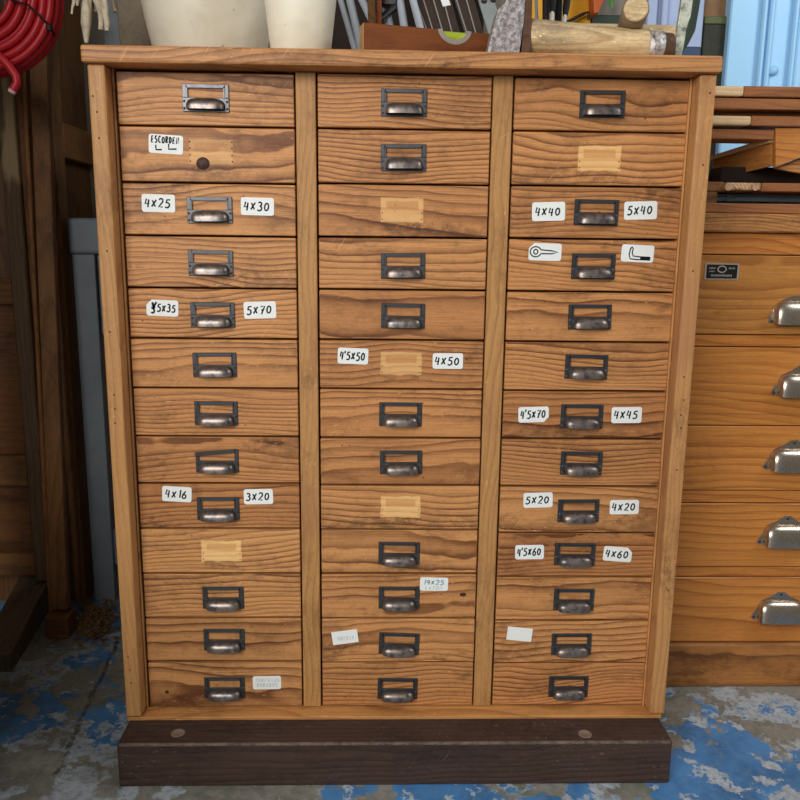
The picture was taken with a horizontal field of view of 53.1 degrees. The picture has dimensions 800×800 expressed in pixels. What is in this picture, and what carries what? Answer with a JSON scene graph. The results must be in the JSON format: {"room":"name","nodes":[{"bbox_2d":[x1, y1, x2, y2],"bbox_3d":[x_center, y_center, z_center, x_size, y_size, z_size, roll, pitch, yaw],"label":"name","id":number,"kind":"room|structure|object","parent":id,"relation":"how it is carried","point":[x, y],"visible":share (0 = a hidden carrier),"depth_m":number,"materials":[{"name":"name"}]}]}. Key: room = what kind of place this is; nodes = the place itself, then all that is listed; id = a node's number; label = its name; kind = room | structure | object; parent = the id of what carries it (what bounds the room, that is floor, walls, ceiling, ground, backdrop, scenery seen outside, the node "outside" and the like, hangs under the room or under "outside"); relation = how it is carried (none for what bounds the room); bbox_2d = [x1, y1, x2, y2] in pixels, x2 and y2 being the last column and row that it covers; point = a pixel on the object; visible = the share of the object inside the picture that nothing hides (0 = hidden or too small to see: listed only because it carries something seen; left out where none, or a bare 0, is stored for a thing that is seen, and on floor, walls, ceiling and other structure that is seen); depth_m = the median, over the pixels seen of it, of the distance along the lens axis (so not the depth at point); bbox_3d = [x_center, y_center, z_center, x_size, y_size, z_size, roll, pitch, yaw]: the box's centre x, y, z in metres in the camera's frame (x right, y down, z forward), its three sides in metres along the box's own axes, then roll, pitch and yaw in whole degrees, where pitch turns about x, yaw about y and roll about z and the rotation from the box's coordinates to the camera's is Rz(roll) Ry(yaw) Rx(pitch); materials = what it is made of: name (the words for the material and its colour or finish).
{"room":"workshop","nodes":[
{"label":"workshop","id":0,"kind":"room"},
{"bbox_2d":[80,0,625,217],"bbox_3d":[0.184,-0.899,2.289,4.800,2.800,0.130,0,11,-2],"label":"wall","id":1,"kind":"structure","parent":0,"point":[96,37],"depth_m":2.20,"materials":[{"name":"paint"}]},
{"bbox_2d":[331,0,483,48],"bbox_3d":[-0.052,-1.082,2.167,0.560,1.000,0.023,0,11,-2],"label":"board","id":2,"kind":"object","parent":1,"relation":"attached to","point":[340,40],"visible":0.02,"depth_m":2.17,"materials":[{"name":"brown wood"}]},
{"bbox_2d":[608,0,614,8],"bbox_3d":[0.562,-1.133,2.148,0.020,0.179,0.073,0,11,-2],"label":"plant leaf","id":3,"kind":"object","parent":1,"relation":"attached to","point":[611,3],"visible":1,"depth_m":2.13,"materials":[{"name":"green plant"}]},
{"bbox_2d":[715,0,799,166],"bbox_3d":[1.287,-0.529,2.287,0.800,2.100,0.062,0,11,-2],"label":"door","id":4,"kind":"structure","parent":1,"relation":"in","point":[762,43],"depth_m":2.18,"materials":[{"name":"blue paint"}]},
{"bbox_3d":[0.545,-0.688,2.239,0.450,0.094,0.063,0,11,-2],"label":"wall shelf","id":5,"kind":"object","parent":1,"relation":"attached to","visible":0},
{"bbox_2d":[532,0,590,22],"bbox_3d":[0.433,-0.977,2.170,0.180,0.496,0.025,0,11,-2],"label":"board","id":6,"kind":"object","parent":5,"relation":"on","point":[577,7],"visible":0.02,"depth_m":2.14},
{"bbox_2d":[566,11,590,21],"bbox_3d":[0.470,-1.017,2.130,0.075,0.038,0.008,0,11,-2],"label":"rod","id":7,"kind":"object","parent":6,"relation":"on","point":[586,12],"visible":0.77,"depth_m":2.13,"materials":[{"name":"metal"}]},
{"bbox_2d":[588,0,603,18],"bbox_3d":[0.524,-1.115,2.104,0.051,0.198,0.054,0,11,-2],"label":"holder","id":8,"kind":"object","parent":6,"relation":"hanging from","point":[594,5],"visible":1,"depth_m":2.10,"materials":[{"name":"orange plastic"}]},
{"bbox_2d":[591,15,619,23],"bbox_3d":[0.556,-0.886,2.196,0.090,0.309,0.045,0,11,-2],"label":"box","id":9,"kind":"object","parent":5,"relation":"on","point":[605,19],"visible":0.08,"depth_m":2.15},
{"bbox_2d":[0,582,799,799],"bbox_3d":[0.232,1.023,0.033,4.800,0.100,5.300,0,11,-2],"label":"floor","id":10,"kind":"structure","parent":0,"point":[64,718],"depth_m":1.55,"materials":[{"name":"blue paint"}]},
{"bbox_2d":[0,0,48,671],"bbox_3d":[-1.147,-0.283,1.798,0.560,1.750,0.355,0,11,-2],"label":"wooden rack","id":11,"kind":"object","parent":10,"relation":"on","point":[22,532],"visible":0.75,"depth_m":1.98,"materials":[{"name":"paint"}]},
{"bbox_2d":[21,70,51,612],"bbox_3d":[-0.862,-0.305,1.895,0.011,1.740,0.140,0,11,-2],"label":"batten","id":12,"kind":"object","parent":10,"relation":"on","point":[26,93],"visible":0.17,"depth_m":1.89,"materials":[{"name":"brown wood"}]},
{"bbox_2d":[0,0,93,602],"bbox_3d":[-1.149,-0.470,2.100,0.631,2.000,0.320,0,11,-2],"label":"tall cabinet","id":13,"kind":"object","parent":10,"relation":"on","point":[72,143],"visible":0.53,"depth_m":2.07,"materials":[{"name":"brown wood"}]},
{"bbox_2d":[45,607,76,638],"bbox_3d":[-0.835,0.549,1.971,0.055,0.058,0.062,0,11,-2],"label":"wood block","id":14,"kind":"object","parent":10,"relation":"on","point":[59,624],"visible":0.9,"depth_m":1.94,"materials":[{"name":"brown wood"}]},
{"bbox_2d":[30,52,69,609],"bbox_3d":[-0.827,-0.328,1.877,0.040,1.688,0.165,0,11,-2],"label":"plank","id":15,"kind":"object","parent":14,"relation":"on","point":[40,74],"visible":1,"depth_m":1.89,"materials":[{"name":"brown wood"}]},
{"bbox_2d":[55,597,121,646],"bbox_3d":[-0.769,0.558,2.038,0.229,0.021,0.268,0,11,-2],"label":"chips","id":16,"kind":"object","parent":10,"relation":"on","point":[83,622],"visible":0.92,"depth_m":2.03,"materials":[{"name":"brown wood"}]},
{"bbox_2d":[68,218,118,600],"bbox_3d":[-0.677,0.043,2.092,0.290,1.008,0.076,0,11,-2],"label":"metal panel","id":17,"kind":"object","parent":10,"relation":"on","point":[82,232],"visible":0.55,"depth_m":2.05,"materials":[{"name":"grey metal"}]},
{"bbox_2d":[117,718,671,785],"bbox_3d":[-0.007,0.636,1.504,0.990,0.086,0.152,0,11,-2],"label":"beam","id":18,"kind":"structure","parent":10,"relation":"on","point":[544,750],"depth_m":1.43,"materials":[{"name":"brown wood"}]},
{"bbox_2d":[80,45,722,719],"bbox_3d":[-0.006,-0.037,1.681,1.009,1.168,0.646,0,11,-2],"label":"drawer cabinet","id":19,"kind":"object","parent":18,"relation":"on","point":[398,345],"visible":1,"depth_m":1.40,"materials":[{"name":"brown wood"}]},
{"bbox_2d":[103,0,151,45],"bbox_3d":[-0.638,-1.052,1.828,0.107,0.755,0.445,-4,12,-21],"label":"plank","id":20,"kind":"object","parent":19,"relation":"on","point":[132,26],"depth_m":1.76,"materials":[{"name":"grey wood"}]},
{"bbox_2d":[141,0,268,47],"bbox_3d":[-0.364,-0.739,1.526,0.305,0.260,0.305,0,11,-2],"label":"pot","id":21,"kind":"object","parent":19,"relation":"on","point":[196,23],"visible":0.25,"depth_m":1.44,"materials":[{"name":"beige ceramic"}]},
{"bbox_2d":[264,0,335,48],"bbox_3d":[-0.165,-0.672,1.325,0.154,0.210,0.154,0,11,-2],"label":"pot","id":22,"kind":"object","parent":19,"relation":"on","point":[307,24],"visible":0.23,"depth_m":1.29,"materials":[{"name":"beige ceramic"}]},
{"bbox_2d":[338,0,356,48],"bbox_3d":[-0.203,-1.158,1.874,0.014,0.947,0.570,-6,13,-30],"label":"pipe","id":23,"kind":"object","parent":19,"relation":"on","point":[341,3],"visible":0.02,"depth_m":1.78,"materials":[{"name":"grey metal"}]},
{"bbox_2d":[346,0,359,48],"bbox_3d":[-0.169,-1.154,1.855,0.018,0.949,0.552,-5,12,-25],"label":"pipe","id":24,"kind":"object","parent":19,"relation":"on","point":[351,6],"visible":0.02,"depth_m":1.75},
{"bbox_2d":[358,0,367,19],"bbox_3d":[-0.199,-1.151,1.834,0.016,0.950,0.667,-10,15,-42],"label":"pipe","id":25,"kind":"object","parent":19,"relation":"on","point":[363,3],"visible":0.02,"depth_m":1.75,"materials":[{"name":"grey metal"}]},
{"bbox_2d":[367,0,375,23],"bbox_3d":[-0.075,-1.141,1.794,0.017,0.945,0.502,-1,11,-7],"label":"wooden stick","id":26,"kind":"object","parent":19,"relation":"on","point":[370,3],"visible":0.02,"depth_m":1.69,"materials":[{"name":"brown wood"}]},
{"bbox_2d":[376,0,381,23],"bbox_3d":[-0.043,-1.145,1.813,0.012,0.945,0.499,1,11,0],"label":"wooden stick","id":27,"kind":"object","parent":19,"relation":"on","point":[378,2],"visible":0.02,"depth_m":1.72,"materials":[{"name":"brown wood"}]},
{"bbox_2d":[382,8,393,24],"bbox_3d":[-0.015,-0.781,1.768,0.019,0.254,0.151,-3,12,-20],"label":"pipe","id":28,"kind":"object","parent":19,"relation":"on","point":[388,21],"visible":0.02,"depth_m":1.78,"materials":[{"name":"grey metal"}]},
{"bbox_2d":[381,0,396,21],"bbox_3d":[-0.027,-0.884,1.773,0.042,0.093,0.040,0,11,-2],"label":"lever","id":29,"kind":"object","parent":28,"relation":"attached to","point":[391,5],"visible":0.8,"depth_m":1.77,"materials":[{"name":"metal"}]},
{"bbox_2d":[397,0,407,25],"bbox_3d":[-0.036,-1.153,1.856,0.018,0.949,0.524,-3,12,-17],"label":"pipe","id":30,"kind":"object","parent":19,"relation":"on","point":[401,9],"visible":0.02,"depth_m":1.76,"materials":[{"name":"grey metal"}]},
{"bbox_2d":[409,0,423,27],"bbox_3d":[-0.030,-1.149,1.835,0.016,0.948,0.550,-5,12,-25],"label":"pipe","id":31,"kind":"object","parent":19,"relation":"on","point":[414,4],"visible":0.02,"depth_m":1.74,"materials":[{"name":"grey metal"}]},
{"bbox_2d":[359,23,488,51],"bbox_3d":[0.130,-0.594,1.357,0.401,0.051,0.027,-3,12,-16],"label":"spirit level","id":32,"kind":"object","parent":19,"relation":"on","point":[373,36],"visible":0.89,"depth_m":1.31,"materials":[{"name":"brown wood"}]},
{"bbox_2d":[438,29,470,44],"bbox_3d":[0.088,-0.605,1.339,0.059,0.023,0.021,-3,12,-16],"label":"vial","id":33,"kind":"object","parent":32,"relation":"attached to","point":[444,37],"depth_m":1.33,"materials":[{"name":"liquid"}]},
{"bbox_2d":[417,0,433,28],"bbox_3d":[-0.040,-1.157,1.879,0.021,0.948,0.602,-7,14,-34],"label":"bar","id":34,"kind":"object","parent":19,"relation":"on","point":[424,16],"visible":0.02,"depth_m":1.79,"materials":[{"name":"metal"}]},
{"bbox_2d":[423,0,439,28],"bbox_3d":[-0.006,-1.157,1.879,0.021,0.947,0.569,-6,13,-29],"label":"bar","id":35,"kind":"object","parent":19,"relation":"on","point":[428,4],"visible":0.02,"depth_m":1.79,"materials":[{"name":"metal"}]},
{"bbox_2d":[432,0,450,31],"bbox_3d":[0.021,-1.157,1.880,0.021,0.947,0.560,-5,13,-27],"label":"bar","id":36,"kind":"object","parent":19,"relation":"on","point":[439,10],"visible":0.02,"depth_m":1.79,"materials":[{"name":"metal"}]},
{"bbox_2d":[441,0,459,31],"bbox_3d":[0.048,-1.157,1.879,0.028,0.946,0.547,-4,12,-25],"label":"bar","id":37,"kind":"object","parent":19,"relation":"on","point":[447,4],"visible":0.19,"depth_m":1.79,"materials":[{"name":"metal"}]},
{"bbox_2d":[455,0,474,32],"bbox_3d":[0.071,-1.157,1.881,0.021,0.947,0.564,-5,13,-28],"label":"bar","id":38,"kind":"object","parent":19,"relation":"on","point":[461,6],"visible":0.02,"depth_m":1.79,"materials":[{"name":"metal"}]},
{"bbox_2d":[465,0,482,32],"bbox_3d":[0.103,-1.157,1.882,0.021,0.947,0.548,-5,12,-25],"label":"bar","id":39,"kind":"object","parent":19,"relation":"on","point":[470,4],"visible":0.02,"depth_m":1.79,"materials":[{"name":"metal"}]},
{"bbox_2d":[478,0,496,33],"bbox_3d":[0.150,-1.102,1.867,0.036,0.848,0.498,-5,12,-27],"label":"blade","id":40,"kind":"object","parent":19,"relation":"on","point":[488,8],"visible":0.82,"depth_m":1.80,"materials":[{"name":"metal"}]},
{"bbox_2d":[486,0,531,52],"bbox_3d":[0.176,-0.642,1.299,0.071,0.170,0.050,0,11,-2],"label":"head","id":41,"kind":"object","parent":19,"relation":"on","point":[510,31],"visible":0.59,"depth_m":1.28},
{"bbox_2d":[534,0,537,18],"bbox_3d":[0.309,-0.928,1.821,0.007,0.523,0.276,1,11,0],"label":"tool","id":42,"kind":"object","parent":19,"relation":"on","point":[536,1],"visible":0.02,"depth_m":1.80,"materials":[{"name":"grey metal"}]},
{"bbox_2d":[542,0,549,19],"bbox_3d":[0.328,-0.924,1.800,0.017,0.527,0.285,2,11,5],"label":"tool","id":43,"kind":"object","parent":19,"relation":"on","point":[545,3],"visible":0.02,"depth_m":1.78,"materials":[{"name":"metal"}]},
{"bbox_2d":[549,0,556,20],"bbox_3d":[0.342,-0.920,1.779,0.018,0.525,0.285,2,11,9],"label":"tool","id":44,"kind":"object","parent":19,"relation":"on","point":[552,3],"visible":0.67,"depth_m":1.76,"materials":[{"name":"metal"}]},
{"bbox_2d":[555,0,562,20],"bbox_3d":[0.363,-0.928,1.822,0.017,0.527,0.288,3,11,10],"label":"tool","id":45,"kind":"object","parent":19,"relation":"on","point":[558,12],"visible":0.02,"depth_m":1.80,"materials":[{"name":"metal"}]},
{"bbox_2d":[563,0,570,21],"bbox_3d":[0.379,-0.924,1.802,0.018,0.525,0.295,4,12,16],"label":"tool","id":46,"kind":"object","parent":19,"relation":"on","point":[566,3],"visible":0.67,"depth_m":1.78,"materials":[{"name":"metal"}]},
{"bbox_2d":[531,18,675,54],"bbox_3d":[0.328,-0.592,1.323,0.248,0.065,0.055,0,11,-4],"label":"log","id":47,"kind":"object","parent":19,"relation":"on","point":[547,36],"visible":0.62,"depth_m":1.30,"materials":[{"name":"brown wood"}]},
{"bbox_2d":[583,0,675,34],"bbox_3d":[0.401,-0.618,1.378,0.168,0.096,0.194,0,11,-2],"label":"mallet","id":48,"kind":"object","parent":19,"relation":"on","point":[634,13],"visible":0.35,"depth_m":1.29,"materials":[{"name":"brown wood"}]},
{"bbox_2d":[674,0,699,54],"bbox_3d":[0.487,-0.684,1.349,0.039,0.241,0.028,0,11,-2],"label":"tool","id":49,"kind":"object","parent":19,"relation":"on","point":[688,10],"visible":0.76,"depth_m":1.35,"materials":[{"name":"paint"}]},
{"bbox_2d":[644,0,704,55],"bbox_3d":[0.737,-0.459,2.285,0.155,1.950,0.055,0,11,-2],"label":"shutter","id":50,"kind":"object","parent":10,"relation":"on","point":[661,12],"visible":0.09,"depth_m":2.16,"materials":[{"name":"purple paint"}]},
{"bbox_2d":[700,0,725,55],"bbox_3d":[0.859,-0.464,2.317,0.068,1.950,0.012,0,11,-2],"label":"board","id":51,"kind":"object","parent":10,"relation":"on","point":[711,7],"visible":0.02,"depth_m":2.19,"materials":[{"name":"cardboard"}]},
{"bbox_2d":[701,16,726,173],"bbox_3d":[0.857,-0.277,2.341,0.068,1.574,0.012,0,11,-2],"label":"board","id":52,"kind":"object","parent":10,"relation":"on","point":[714,27],"visible":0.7,"depth_m":2.20,"materials":[{"name":"green wood"}]},
{"bbox_2d":[666,213,799,685],"bbox_3d":[0.810,0.071,2.003,0.604,1.021,0.698,0,11,-2],"label":"dresser","id":53,"kind":"object","parent":10,"relation":"on","point":[735,621],"visible":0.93,"depth_m":1.69,"materials":[{"name":"brown wood"}]},
{"bbox_2d":[705,203,799,213],"bbox_3d":[0.816,-0.432,1.863,0.552,0.019,0.578,0,11,-2],"label":"wood board","id":54,"kind":"object","parent":53,"relation":"on","point":[739,208],"visible":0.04,"depth_m":1.58,"materials":[{"name":"brown wood"}]},
{"bbox_2d":[706,191,717,202],"bbox_3d":[0.590,-0.461,1.882,0.084,0.024,0.558,0,11,-2],"label":"wood block","id":55,"kind":"object","parent":54,"relation":"on","point":[711,196],"visible":0.14,"depth_m":1.61,"materials":[{"name":"brown wood"}]},
{"bbox_2d":[717,194,799,203],"bbox_3d":[0.890,-0.430,1.740,0.452,0.024,0.103,0,11,-2],"label":"metal bar","id":56,"kind":"object","parent":54,"relation":"on","point":[721,198],"visible":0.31,"depth_m":1.69,"materials":[{"name":"grey metal"}]},
{"bbox_2d":[707,128,799,194],"bbox_3d":[0.831,-0.504,1.733,0.550,0.122,0.305,0,11,-2],"label":"wooden drawer","id":57,"kind":"object","parent":56,"relation":"on","point":[720,187],"depth_m":1.63,"materials":[{"name":"brown wood"}]},
{"bbox_2d":[711,129,773,143],"bbox_3d":[0.647,-0.528,1.604,0.175,0.019,0.070,0,11,-2],"label":"wood board","id":58,"kind":"object","parent":57,"relation":"on","point":[733,136],"visible":0.5,"depth_m":1.57,"materials":[{"name":"brown wood"}]},
{"bbox_2d":[712,116,799,129],"bbox_3d":[0.835,-0.552,1.609,0.530,0.019,0.101,0,11,-2],"label":"wood board","id":59,"kind":"object","parent":57,"relation":"on","point":[719,122],"visible":0.47,"depth_m":1.56,"materials":[{"name":"brown wood"}]},
{"bbox_2d":[713,112,799,116],"bbox_3d":[0.837,-0.572,1.625,0.525,0.012,0.060,0,11,-2],"label":"wood board","id":60,"kind":"object","parent":59,"relation":"on","point":[715,113],"visible":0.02,"depth_m":1.59,"materials":[{"name":"brown wood"}]},
{"bbox_2d":[714,98,799,112],"bbox_3d":[0.833,-0.584,1.606,0.535,0.020,0.100,0,11,-2],"label":"wood board","id":61,"kind":"object","parent":60,"relation":"on","point":[750,105],"visible":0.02,"depth_m":1.55,"materials":[{"name":"brown wood"}]},
{"bbox_2d":[715,86,799,98],"bbox_3d":[0.837,-0.605,1.599,0.528,0.020,0.101,0,11,-2],"label":"wood board","id":62,"kind":"object","parent":61,"relation":"on","point":[755,92],"visible":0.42,"depth_m":1.55,"materials":[{"name":"brown wood"}]},
{"bbox_3d":[0.265,-1.822,-0.527,4.800,0.100,5.300,0,11,-2],"label":"ceiling","id":63,"kind":"structure","parent":0,"visible":0},
{"bbox_2d":[71,0,116,42],"bbox_3d":[-0.551,-1.388,1.331,0.120,1.488,0.060,0,11,-2],"label":"mop","id":64,"kind":"object","parent":63,"relation":"hanging from","point":[100,7],"visible":1,"depth_m":1.46,"materials":[{"name":"fabric"}]},
{"bbox_3d":[-0.963,-0.654,0.977,0.100,2.800,1.060,0,11,-2],"label":"wall","id":65,"kind":"structure","parent":0,"visible":0},
{"bbox_2d":[0,0,63,94],"bbox_3d":[-0.796,-0.752,1.520,0.288,0.337,0.091,0,11,-2],"label":"coil","id":66,"kind":"object","parent":65,"relation":"hanging from","point":[29,29],"visible":1,"depth_m":1.52,"materials":[{"name":"red rubber"}]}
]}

